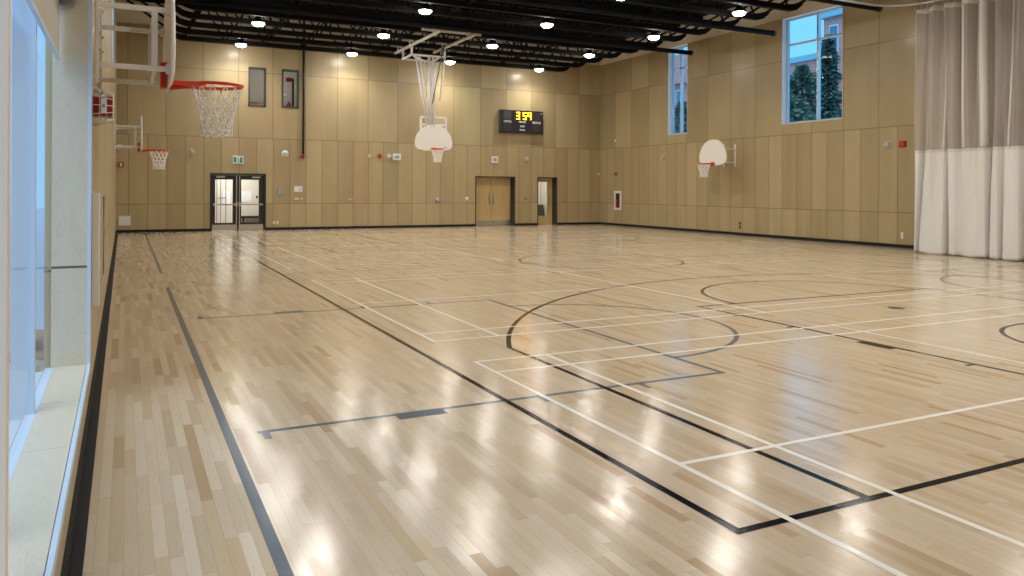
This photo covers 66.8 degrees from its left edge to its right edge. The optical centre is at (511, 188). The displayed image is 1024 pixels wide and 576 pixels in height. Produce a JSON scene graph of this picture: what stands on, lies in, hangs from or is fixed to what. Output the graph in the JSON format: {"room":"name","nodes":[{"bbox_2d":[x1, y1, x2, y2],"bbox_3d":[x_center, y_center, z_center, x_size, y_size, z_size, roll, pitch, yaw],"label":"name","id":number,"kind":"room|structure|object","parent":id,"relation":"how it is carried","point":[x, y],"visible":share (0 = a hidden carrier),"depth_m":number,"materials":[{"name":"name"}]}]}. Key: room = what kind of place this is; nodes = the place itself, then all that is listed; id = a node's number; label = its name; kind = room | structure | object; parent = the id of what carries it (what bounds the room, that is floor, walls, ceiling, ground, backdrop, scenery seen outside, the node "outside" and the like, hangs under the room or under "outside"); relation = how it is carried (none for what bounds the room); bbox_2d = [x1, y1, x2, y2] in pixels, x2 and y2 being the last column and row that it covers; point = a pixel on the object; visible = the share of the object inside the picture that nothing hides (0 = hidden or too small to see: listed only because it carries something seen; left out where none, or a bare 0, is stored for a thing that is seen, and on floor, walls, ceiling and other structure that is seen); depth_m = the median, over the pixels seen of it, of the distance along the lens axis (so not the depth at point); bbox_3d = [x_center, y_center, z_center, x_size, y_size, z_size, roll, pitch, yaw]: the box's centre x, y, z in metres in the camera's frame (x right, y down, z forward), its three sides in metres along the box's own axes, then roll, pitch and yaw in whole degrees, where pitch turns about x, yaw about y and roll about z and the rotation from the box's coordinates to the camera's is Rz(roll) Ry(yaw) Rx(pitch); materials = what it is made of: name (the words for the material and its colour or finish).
{"room":"sports hall","nodes":[
{"label":"sports hall","id":0,"kind":"room"},
{"bbox_2d":[9,0,116,575],"bbox_3d":[-7.133,-2.165,13.444,0.300,7.550,32.400,0,0,-27],"label":"wall","id":1,"kind":"structure","parent":0,"point":[103,177],"depth_m":6.34,"materials":[{"name":"brown wood"}]},
{"bbox_2d":[0,0,91,575],"bbox_3d":[-1.981,-0.026,3.070,0.368,2.930,6.065,0,0,-27],"label":"window","id":2,"kind":"structure","parent":1,"relation":"in","point":[32,473],"depth_m":4.54,"materials":[{"name":"clear glass"}]},
{"bbox_2d":[26,0,74,60],"bbox_3d":[-2.607,-1.205,4.353,0.125,0.530,3.165,0,0,-27],"label":"roller blind","id":3,"kind":"object","parent":2,"relation":"attached to","point":[45,12],"visible":1,"depth_m":5.03,"materials":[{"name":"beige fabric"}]},
{"bbox_2d":[60,232,117,575],"bbox_3d":[-6.988,1.561,13.527,0.072,0.100,32.000,0,0,-27],"label":"baseboard","id":4,"kind":"structure","parent":1,"relation":"attached to","point":[74,551],"depth_m":4.51,"materials":[{"name":"black rubber"}]},
{"bbox_2d":[91,193,104,305],"bbox_3d":[-3.742,0.469,7.042,0.055,0.880,2.262,0,0,-27],"label":"board","id":5,"kind":"object","parent":1,"relation":"attached to","point":[97,248],"visible":1,"depth_m":6.04,"materials":[{"name":"beige laminate"}]},
{"bbox_2d":[92,86,113,125],"bbox_3d":[-3.236,-0.648,6.150,0.148,0.285,0.366,0,0,-27],"label":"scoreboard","id":6,"kind":"object","parent":1,"relation":"attached to","point":[102,106],"visible":1,"depth_m":6.05,"materials":[{"name":"red"}]},
{"bbox_2d":[111,0,113,62],"bbox_3d":[-8.676,-4.314,16.557,0.308,3.270,2.620,0,0,-27],"label":"window","id":7,"kind":"structure","parent":1,"relation":"in","point":[112,0],"depth_m":17.76,"materials":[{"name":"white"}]},
{"bbox_2d":[113,115,168,168],"bbox_3d":[-9.572,-1.215,20.088,1.299,1.397,1.490,0,0,-27],"label":"basketball hoop","id":8,"kind":"object","parent":1,"relation":"attached to","point":[139,147],"visible":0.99,"depth_m":20.03,"materials":[{"name":"white metal"}]},
{"bbox_2d":[95,0,243,137],"bbox_3d":[-3.181,-1.200,7.295,1.264,1.395,1.490,0,0,-27],"label":"basketball hoop","id":9,"kind":"object","parent":1,"relation":"attached to","point":[166,68],"visible":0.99,"depth_m":7.24,"materials":[{"name":"white metal"}]},
{"bbox_2d":[250,69,296,106],"bbox_3d":[-9.693,-3.604,31.880,5.800,4.400,2.900,0,0,-26],"label":"wall","id":10,"kind":"structure","parent":0,"point":[256,76],"depth_m":32.95,"materials":[{"name":"white"}]},
{"bbox_2d":[116,22,600,229],"bbox_3d":[-5.160,-2.154,32.407,20.800,7.550,0.200,0,0,-26],"label":"wall","id":11,"kind":"structure","parent":0,"point":[357,107],"depth_m":31.53,"materials":[{"name":"brown wood"}]},
{"bbox_2d":[118,162,123,166],"bbox_3d":[-14.029,-0.869,27.859,0.170,0.190,0.053,0,0,-26],"label":"station","id":12,"kind":"object","parent":11,"relation":"attached to","point":[120,164],"visible":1,"depth_m":27.84,"materials":[{"name":"red"}]},
{"bbox_2d":[118,216,130,225],"bbox_3d":[-13.935,1.142,27.928,0.400,0.350,0.023,0,0,-26],"label":"access panel","id":13,"kind":"object","parent":11,"relation":"attached to","point":[122,220],"visible":1,"depth_m":27.92,"materials":[{"name":"white"}]},
{"bbox_2d":[210,173,265,230],"bbox_3d":[-10.494,0.496,29.751,2.030,2.190,0.220,0,0,-26],"label":"door","id":14,"kind":"structure","parent":11,"relation":"in","point":[236,224],"depth_m":29.73,"materials":[{"name":"brown metal"}]},
{"bbox_2d":[233,156,242,163],"bbox_3d":[-10.450,-1.109,29.625,0.380,0.300,0.076,0,0,-26],"label":"exit sign","id":15,"kind":"object","parent":11,"relation":"attached to","point":[236,159],"visible":1,"depth_m":29.60,"materials":[{"name":"white plastic"}]},
{"bbox_2d":[248,67,265,106],"bbox_3d":[-9.860,-3.935,30.020,0.660,1.520,0.160,0,0,-26],"label":"window","id":16,"kind":"structure","parent":11,"relation":"in","point":[249,68],"depth_m":29.96,"materials":[{"name":"grey glass"}]},
{"bbox_2d":[282,150,288,156],"bbox_3d":[-8.886,-1.390,30.412,0.260,0.260,0.057,0,0,-26],"label":"wall speaker","id":17,"kind":"object","parent":11,"relation":"attached to","point":[285,153],"visible":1,"depth_m":30.39,"materials":[{"name":"white plastic"}]},
{"bbox_2d":[282,69,298,108],"bbox_3d":[-8.741,-3.929,30.577,0.660,1.520,0.160,0,0,-26],"label":"window","id":18,"kind":"structure","parent":11,"relation":"in","point":[283,70],"depth_m":30.63,"materials":[{"name":"grey metal"}]},
{"bbox_2d":[294,186,301,191],"bbox_3d":[-8.438,0.003,30.663,0.320,0.220,0.015,0,0,-26],"label":"notice","id":19,"kind":"object","parent":11,"relation":"attached to","point":[296,188],"visible":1,"depth_m":30.66,"materials":[{"name":"white paper"}]},
{"bbox_2d":[302,21,304,153],"bbox_3d":[-8.231,-4.076,30.676,0.120,5.400,0.117,0,0,-26],"label":"pipe","id":20,"kind":"object","parent":11,"relation":"attached to","point":[303,72],"visible":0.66,"depth_m":30.63,"materials":[{"name":"black metal"}]},
{"bbox_2d":[116,222,599,232],"bbox_3d":[-5.014,1.572,32.351,20.550,0.100,0.050,0,0,-26],"label":"baseboard","id":21,"kind":"structure","parent":11,"relation":"attached to","point":[573,223],"depth_m":31.51,"materials":[{"name":"black rubber"}]},
{"bbox_2d":[117,0,600,64],"bbox_3d":[-5.139,-6.379,32.412,20.800,0.900,0.190,0,0,-26],"label":"trim","id":22,"kind":"structure","parent":11,"relation":"attached to","point":[124,16],"depth_m":30.57,"materials":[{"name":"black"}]},
{"bbox_2d":[393,154,400,159],"bbox_3d":[-4.811,-1.337,32.437,0.340,0.270,0.063,0,0,-26],"label":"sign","id":23,"kind":"object","parent":11,"relation":"attached to","point":[395,156],"visible":1,"depth_m":32.41,"materials":[{"name":"white plastic"}]},
{"bbox_2d":[491,156,497,162],"bbox_3d":[-0.764,-1.299,34.449,0.300,0.290,0.063,0,0,-26],"label":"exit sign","id":24,"kind":"object","parent":11,"relation":"attached to","point":[494,159],"visible":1,"depth_m":34.41,"materials":[{"name":"white plastic"}]},
{"bbox_2d":[475,176,514,225],"bbox_3d":[-0.839,0.545,34.703,1.950,2.200,0.472,0,0,-26],"label":"door","id":25,"kind":"structure","parent":11,"relation":"in","point":[494,196],"depth_m":34.91,"materials":[{"name":"beige wood"}]},
{"bbox_2d":[499,109,542,133],"bbox_3d":[0.422,-3.013,34.955,2.143,1.020,0.206,0,0,-26],"label":"scoreboard","id":26,"kind":"object","parent":11,"relation":"attached to","point":[510,121],"visible":1,"depth_m":34.84,"materials":[{"name":"black plastic"}]},
{"bbox_2d":[537,177,556,224],"bbox_3d":[1.520,0.558,35.876,1.040,2.200,0.472,0,0,-26],"label":"door","id":27,"kind":"structure","parent":11,"relation":"in","point":[551,216],"depth_m":36.12,"materials":[{"name":"beige wood"}]},
{"bbox_2d":[215,177,539,222],"bbox_3d":[-6.353,0.214,35.115,20.500,2.800,0.100,0,0,-26],"label":"wall","id":28,"kind":"structure","parent":0,"point":[246,185],"depth_m":32.59,"materials":[{"name":"white"}]},
{"bbox_2d":[223,191,229,203],"bbox_3d":[-11.867,0.359,32.301,0.280,0.550,0.010,0,0,-26],"label":"paper","id":29,"kind":"object","parent":28,"relation":"attached to","point":[227,192],"visible":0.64,"depth_m":32.31,"materials":[{"name":"white paper"}]},
{"bbox_2d":[241,191,251,201],"bbox_3d":[-11.218,0.312,32.624,0.530,0.450,0.010,0,0,-26],"label":"paper","id":30,"kind":"object","parent":28,"relation":"attached to","point":[246,196],"visible":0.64,"depth_m":32.65,"materials":[{"name":"white paper"}]},
{"bbox_2d":[262,0,737,39],"bbox_3d":[2.271,-6.887,17.969,21.200,0.200,32.350,0,0,-26],"label":"ceiling","id":31,"kind":"structure","parent":0,"point":[707,3],"depth_m":29.68,"materials":[{"name":"black paint"}]},
{"bbox_2d":[235,24,246,46],"bbox_3d":[-9.986,-6.045,28.634,0.430,1.619,0.430,0,0,-26],"label":"light","id":32,"kind":"object","parent":31,"relation":"hanging from","point":[240,43],"visible":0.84,"depth_m":28.50,"materials":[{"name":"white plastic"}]},
{"bbox_2d":[251,16,264,26],"bbox_3d":[-8.137,-6.035,24.918,0.430,1.619,0.430,0,0,-26],"label":"light","id":33,"kind":"object","parent":31,"relation":"hanging from","point":[257,21],"visible":0.87,"depth_m":24.80,"materials":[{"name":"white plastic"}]},
{"bbox_2d":[347,26,357,55],"bbox_3d":[-6.270,-6.025,30.482,0.430,1.619,0.430,0,0,-26],"label":"light","id":34,"kind":"object","parent":31,"relation":"hanging from","point":[351,52],"visible":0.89,"depth_m":30.36,"materials":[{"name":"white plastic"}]},
{"bbox_2d":[126,0,598,71],"bbox_3d":[-4.688,-6.079,31.894,20.250,1.406,0.160,0,0,-26],"label":"joist","id":35,"kind":"object","parent":31,"relation":"attached to","point":[182,37],"visible":0.42,"depth_m":30.67,"materials":[{"name":"black paint"}]},
{"bbox_2d":[138,0,605,67],"bbox_3d":[-4.082,-6.075,30.677,20.250,1.406,0.160,0,0,-26],"label":"joist","id":36,"kind":"object","parent":31,"relation":"attached to","point":[183,30],"visible":0.39,"depth_m":29.70,"materials":[{"name":"black paint"}]},
{"bbox_2d":[377,2,389,37],"bbox_3d":[-4.422,-6.014,26.766,0.430,1.619,0.430,0,0,-26],"label":"light","id":37,"kind":"object","parent":31,"relation":"hanging from","point":[383,33],"visible":0.93,"depth_m":26.65,"materials":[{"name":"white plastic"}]},
{"bbox_2d":[151,0,638,62],"bbox_3d":[-3.477,-6.072,29.459,20.250,1.406,0.160,0,0,-26],"label":"joist","id":38,"kind":"object","parent":31,"relation":"attached to","point":[187,23],"visible":0.49,"depth_m":28.62,"materials":[{"name":"black paint"}]},
{"bbox_2d":[175,0,659,58],"bbox_3d":[-2.871,-6.068,28.241,20.250,1.406,0.160,0,0,-26],"label":"joist","id":39,"kind":"object","parent":31,"relation":"attached to","point":[190,15],"visible":0.63,"depth_m":27.84,"materials":[{"name":"black paint"}]},
{"bbox_2d":[394,28,480,161],"bbox_3d":[-2.990,-3.233,28.268,2.189,4.511,4.900,0,0,-26],"label":"basketball hoop","id":40,"kind":"object","parent":39,"relation":"hanging from","point":[433,137],"visible":1,"depth_m":28.77,"materials":[{"name":"white"}]},
{"bbox_2d":[418,3,431,13],"bbox_3d":[-2.574,-6.004,23.050,0.430,1.619,0.430,0,0,-26],"label":"light","id":41,"kind":"object","parent":31,"relation":"hanging from","point":[424,9],"visible":0.94,"depth_m":22.93,"materials":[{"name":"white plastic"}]},
{"bbox_2d":[178,0,680,53],"bbox_3d":[-2.265,-6.065,27.023,20.250,1.406,0.160,0,0,-26],"label":"joist","id":42,"kind":"object","parent":31,"relation":"attached to","point":[198,7],"visible":0.6,"depth_m":26.84,"materials":[{"name":"black paint"}]},
{"bbox_2d":[445,36,454,63],"bbox_3d":[-2.572,-6.004,32.321,0.430,1.619,0.430,0,0,-26],"label":"light","id":43,"kind":"object","parent":31,"relation":"hanging from","point":[449,60],"visible":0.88,"depth_m":32.19,"materials":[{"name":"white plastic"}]},
{"bbox_2d":[219,0,702,46],"bbox_3d":[-1.660,-6.061,25.806,20.250,1.406,0.160,0,0,-26],"label":"joist","id":44,"kind":"object","parent":31,"relation":"attached to","point":[258,2],"visible":0.6,"depth_m":26.04,"materials":[{"name":"black paint"}]},
{"bbox_2d":[175,0,692,55],"bbox_3d":[-1.342,-5.273,25.753,18.480,0.200,0.200,0,0,-26],"label":"pipe","id":45,"kind":"object","parent":44,"relation":"hanging from","point":[218,3],"visible":0.96,"depth_m":24.91,"materials":[{"name":"black metal"}]},
{"bbox_2d":[486,11,497,48],"bbox_3d":[-0.724,-5.994,28.605,0.430,1.619,0.430,0,0,-26],"label":"light","id":46,"kind":"object","parent":31,"relation":"hanging from","point":[491,44],"visible":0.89,"depth_m":28.49,"materials":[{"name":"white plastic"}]},
{"bbox_2d":[300,0,726,41],"bbox_3d":[-1.054,-6.058,24.588,20.250,1.406,0.160,0,0,-26],"label":"joist","id":47,"kind":"object","parent":31,"relation":"attached to","point":[356,3],"visible":0.65,"depth_m":24.92,"materials":[{"name":"black paint"}]},
{"bbox_2d":[261,0,303,43],"bbox_3d":[-5.577,-6.087,21.612,0.060,1.211,18.700,0,0,-26],"label":"joist bridging","id":48,"kind":"object","parent":47,"relation":"attached to","point":[299,3],"visible":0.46,"depth_m":26.02,"materials":[{"name":"black paint"}]},
{"bbox_2d":[374,0,474,52],"bbox_3d":[-1.638,-6.065,23.572,0.060,1.211,18.700,0,0,-26],"label":"joist bridging","id":49,"kind":"object","parent":47,"relation":"attached to","point":[469,1],"visible":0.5,"depth_m":25.19,"materials":[{"name":"black paint"}]},
{"bbox_2d":[488,0,776,35],"bbox_3d":[0.550,-5.262,21.948,18.480,0.200,0.200,0,0,-26],"label":"pipe","id":50,"kind":"object","parent":49,"relation":"hanging from","point":[536,3],"visible":1,"depth_m":23.48,"materials":[{"name":"black metal"}]},
{"bbox_2d":[500,0,694,63],"bbox_3d":[3.376,-6.037,26.066,0.060,1.211,18.700,0,0,-26],"label":"joist bridging","id":51,"kind":"object","parent":47,"relation":"attached to","point":[686,1],"visible":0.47,"depth_m":26.18,"materials":[{"name":"black paint"}]},
{"bbox_2d":[534,65,543,71],"bbox_3d":[1.198,-5.983,34.196,0.430,1.619,0.430,0,0,-26],"label":"light","id":52,"kind":"object","parent":31,"relation":"hanging from","point":[539,68],"visible":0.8,"depth_m":34.06,"materials":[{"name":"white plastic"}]},
{"bbox_2d":[540,17,553,27],"bbox_3d":[1.124,-5.983,24.890,0.430,1.619,0.430,0,0,-26],"label":"light","id":53,"kind":"object","parent":31,"relation":"hanging from","point":[546,23],"visible":0.92,"depth_m":24.77,"materials":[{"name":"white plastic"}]},
{"bbox_2d":[401,0,748,35],"bbox_3d":[-0.449,-6.055,23.370,20.250,1.406,0.160,0,0,-26],"label":"joist","id":54,"kind":"object","parent":31,"relation":"attached to","point":[454,3],"visible":0.86,"depth_m":24.45,"materials":[{"name":"black paint"}]},
{"bbox_2d":[584,23,594,57],"bbox_3d":[3.046,-5.973,30.480,0.430,1.619,0.430,0,0,-26],"label":"light","id":55,"kind":"object","parent":31,"relation":"hanging from","point":[589,53],"visible":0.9,"depth_m":30.36,"materials":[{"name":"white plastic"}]},
{"bbox_2d":[648,30,659,39],"bbox_3d":[4.894,-5.962,26.764,0.430,1.619,0.430,0,0,-26],"label":"light","id":56,"kind":"object","parent":31,"relation":"hanging from","point":[653,35],"visible":0.94,"depth_m":26.64,"materials":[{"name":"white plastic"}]},
{"bbox_2d":[538,0,773,25],"bbox_3d":[0.157,-6.051,22.152,20.250,1.406,0.160,0,0,-26],"label":"joist","id":57,"kind":"object","parent":31,"relation":"attached to","point":[734,22],"visible":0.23,"depth_m":24.22,"materials":[{"name":"black paint"}]},
{"bbox_2d":[607,0,788,19],"bbox_3d":[0.763,-6.048,20.935,20.250,1.406,0.160,0,0,-26],"label":"joist","id":58,"kind":"object","parent":31,"relation":"attached to","point":[654,3],"visible":1,"depth_m":23.28,"materials":[{"name":"black paint"}]},
{"bbox_2d":[732,5,746,15],"bbox_3d":[6.742,-5.952,23.049,0.430,1.619,0.430,0,0,-26],"label":"light","id":59,"kind":"object","parent":31,"relation":"hanging from","point":[738,11],"visible":0.95,"depth_m":22.93,"materials":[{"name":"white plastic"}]},
{"bbox_2d":[711,0,806,11],"bbox_3d":[1.368,-6.045,19.717,20.250,1.406,0.160,0,0,-26],"label":"joist","id":60,"kind":"object","parent":31,"relation":"attached to","point":[787,7],"visible":1,"depth_m":22.71,"materials":[{"name":"black paint"}]},
{"bbox_2d":[808,0,882,11],"bbox_3d":[2.363,-5.252,18.304,18.480,0.200,0.200,0,0,-26],"label":"pipe","id":61,"kind":"object","parent":31,"relation":"hanging from","point":[835,2],"visible":0.74,"depth_m":21.80,"materials":[{"name":"black metal"}]},
{"bbox_2d":[837,0,941,6],"bbox_3d":[4.130,-5.830,14.762,17.485,1.795,5.985,0,0,-26],"label":"track","id":62,"kind":"object","parent":31,"relation":"hanging from","point":[850,1],"visible":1,"depth_m":20.68,"materials":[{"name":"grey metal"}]},
{"bbox_2d":[914,0,1023,259],"bbox_3d":[12.003,-1.587,18.537,0.528,6.592,5.348,0,0,-26],"label":"curtain","id":63,"kind":"object","parent":62,"relation":"hanging from","point":[969,54],"visible":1,"depth_m":19.44,"materials":[{"name":"white fabric"}]},
{"bbox_2d":[540,182,546,215],"bbox_3d":[-1.768,0.240,35.776,8.700,2.800,2.800,0,0,-26],"label":"wall partition","id":64,"kind":"structure","parent":0,"point":[543,185],"depth_m":38.61,"materials":[{"name":"white"}]},
{"bbox_2d":[82,224,1023,575],"bbox_3d":[1.499,1.718,19.424,21.200,0.122,35.600,0,0,-26],"label":"floor","id":65,"kind":"structure","parent":0,"point":[543,399],"depth_m":5.83,"materials":[{"name":"brown wood"}]},
{"bbox_2d":[216,179,225,222],"bbox_3d":[-11.716,0.184,31.303,0.380,2.800,0.050,0,0,-26],"label":"screen","id":66,"kind":"object","parent":65,"relation":"on","point":[220,198],"visible":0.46,"depth_m":31.27,"materials":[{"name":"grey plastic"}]},
{"bbox_2d":[241,216,258,222],"bbox_3d":[-10.748,1.360,32.598,1.200,0.460,0.400,0,0,-26],"label":"bench","id":67,"kind":"object","parent":65,"relation":"on","point":[242,217],"visible":0.36,"depth_m":32.27,"materials":[{"name":"black plastic"}]},
{"bbox_2d":[538,205,542,215],"bbox_3d":[1.039,1.216,38.431,0.940,0.880,0.490,0,0,-26],"label":"storage cabinet","id":68,"kind":"object","parent":65,"relation":"on","point":[540,207],"visible":0.29,"depth_m":38.37,"materials":[{"name":"grey metal"}]},
{"bbox_2d":[600,0,961,244],"bbox_3d":[11.411,-2.061,22.779,0.300,7.550,32.200,0,0,-26],"label":"wall","id":69,"kind":"structure","parent":0,"point":[837,179],"depth_m":27.43,"materials":[{"name":"brown wood"}]},
{"bbox_2d":[614,191,621,209],"bbox_3d":[4.845,0.527,35.581,0.030,0.880,0.560,0,0,-26],"label":"fire extinguisher cabinet","id":70,"kind":"object","parent":69,"relation":"attached to","point":[618,194],"visible":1,"depth_m":35.53,"materials":[{"name":"white metal"}]},
{"bbox_2d":[668,43,687,134],"bbox_3d":[6.913,-4.046,31.845,0.300,3.630,1.250,0,0,-26],"label":"window","id":71,"kind":"structure","parent":69,"relation":"in","point":[671,56],"depth_m":32.33,"materials":[{"name":"white plastic"}]},
{"bbox_2d":[697,139,735,176],"bbox_3d":[7.573,-1.129,28.739,1.363,1.398,1.339,0,0,17],"label":"basketball hoop","id":72,"kind":"object","parent":69,"relation":"attached to","point":[713,152],"visible":1,"depth_m":28.59,"materials":[{"name":"white"}]},
{"bbox_2d":[601,0,854,64],"bbox_3d":[11.439,-6.286,22.781,0.290,0.900,32.200,0,0,-26],"label":"trim","id":73,"kind":"structure","parent":69,"relation":"attached to","point":[808,6],"depth_m":29.01,"materials":[{"name":"beige"}]},
{"bbox_2d":[600,222,913,248],"bbox_3d":[11.277,1.663,22.612,0.050,0.100,32.000,0,0,-26],"label":"baseboard","id":74,"kind":"structure","parent":69,"relation":"attached to","point":[603,223],"depth_m":26.89,"materials":[{"name":"black rubber"}]},
{"bbox_2d":[782,5,842,123],"bbox_3d":[9.988,-4.029,25.662,0.300,3.630,2.520,0,0,-26],"label":"window","id":75,"kind":"structure","parent":69,"relation":"in","point":[786,45],"depth_m":26.33,"materials":[{"name":"clear glass"}]},
{"bbox_2d":[883,140,891,148],"bbox_3d":[11.092,-1.318,22.958,0.104,0.288,0.288,0,0,-26],"label":"fire alarm strobe","id":76,"kind":"object","parent":69,"relation":"attached to","point":[887,143],"visible":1,"depth_m":22.94,"materials":[{"name":"grey plastic"}]},
{"bbox_2d":[899,141,905,146],"bbox_3d":[11.328,-1.307,22.528,0.063,0.170,0.200,0,0,-26],"label":"fire alarm","id":77,"kind":"object","parent":69,"relation":"attached to","point":[901,143],"visible":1,"depth_m":22.49,"materials":[{"name":"red plastic"}]},
{"bbox_3d":[-9.705,-1.454,31.880,5.800,0.100,2.900,0,0,-26],"label":"floor","id":78,"kind":"structure","parent":0,"visible":0},
{"bbox_2d":[292,79,293,106],"bbox_3d":[-9.246,-3.077,32.763,0.070,3.150,0.080,0,0,-26],"label":"post","id":79,"kind":"object","parent":78,"relation":"on","point":[292,79],"visible":0.36,"depth_m":32.72,"materials":[{"name":"black metal"}]},
{"label":"outside","id":80,"kind":"structure","parent":0,"visible":0},
{"bbox_2d":[808,34,841,119],"bbox_3d":[20.578,-4.178,50.652,3.603,11.886,3.793,0,0,-4],"label":"conifer tree","id":81,"kind":"object","parent":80,"point":[829,57],"visible":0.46,"depth_m":50.34,"materials":[{"name":"green plant"}]},
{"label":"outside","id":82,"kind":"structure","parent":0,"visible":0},
{"bbox_2d":[9,208,44,423],"bbox_3d":[-36.055,1.598,4.410,59.380,0.200,100.000,0,0,-26],"label":"ground","id":83,"kind":"structure","parent":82,"point":[40,212],"depth_m":15.32,"materials":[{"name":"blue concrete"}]},
{"bbox_2d":[9,347,43,361],"bbox_3d":[-4.676,1.623,7.568,0.392,0.123,0.388,0,0,18],"label":"stone","id":84,"kind":"object","parent":83,"relation":"on","point":[39,352],"visible":0.16,"depth_m":7.48,"materials":[{"name":"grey stone"}]},
{"bbox_2d":[35,329,43,347],"bbox_3d":[-4.690,1.470,7.611,0.351,0.164,0.374,0,0,22],"label":"stone","id":85,"kind":"object","parent":84,"relation":"on","point":[39,332],"visible":0.21,"depth_m":7.53,"materials":[{"name":"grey stone"}]},
{"bbox_2d":[35,359,43,371],"bbox_3d":[-4.280,1.625,6.978,0.298,0.164,0.474,0,0,-26],"label":"stone","id":86,"kind":"object","parent":83,"relation":"on","point":[39,364],"visible":0.14,"depth_m":6.88,"materials":[{"name":"grey"}]},
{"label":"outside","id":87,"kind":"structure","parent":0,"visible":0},
{"bbox_2d":[790,63,830,119],"bbox_3d":[19.224,-3.279,51.540,3.867,10.074,3.970,0,0,-26],"label":"leafy tree","id":88,"kind":"object","parent":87,"point":[802,77],"visible":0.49,"depth_m":50.95,"materials":[{"name":"green plant"}]},
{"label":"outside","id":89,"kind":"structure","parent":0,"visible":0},
{"bbox_2d":[790,89,821,121],"bbox_3d":[17.782,-2.430,50.955,5.169,8.359,5.099,0,0,-26],"label":"leafy tree","id":90,"kind":"object","parent":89,"point":[797,106],"visible":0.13,"depth_m":49.93,"materials":[{"name":"green plant"}]},
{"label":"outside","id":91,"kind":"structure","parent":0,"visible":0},
{"bbox_2d":[675,9,842,132],"bbox_3d":[27.859,-5.794,67.448,18.500,15.200,36.400,0,0,-26],"label":"brick building","id":92,"kind":"structure","parent":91,"point":[833,19],"depth_m":62.87,"materials":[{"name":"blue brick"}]},
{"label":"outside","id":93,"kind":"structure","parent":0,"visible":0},
{"bbox_2d":[675,101,686,132],"bbox_3d":[15.009,-3.045,68.691,4.013,9.558,4.006,0,0,-26],"label":"leafy tree","id":94,"kind":"object","parent":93,"point":[677,108],"visible":0.24,"depth_m":68.36,"materials":[{"name":"green plant"}]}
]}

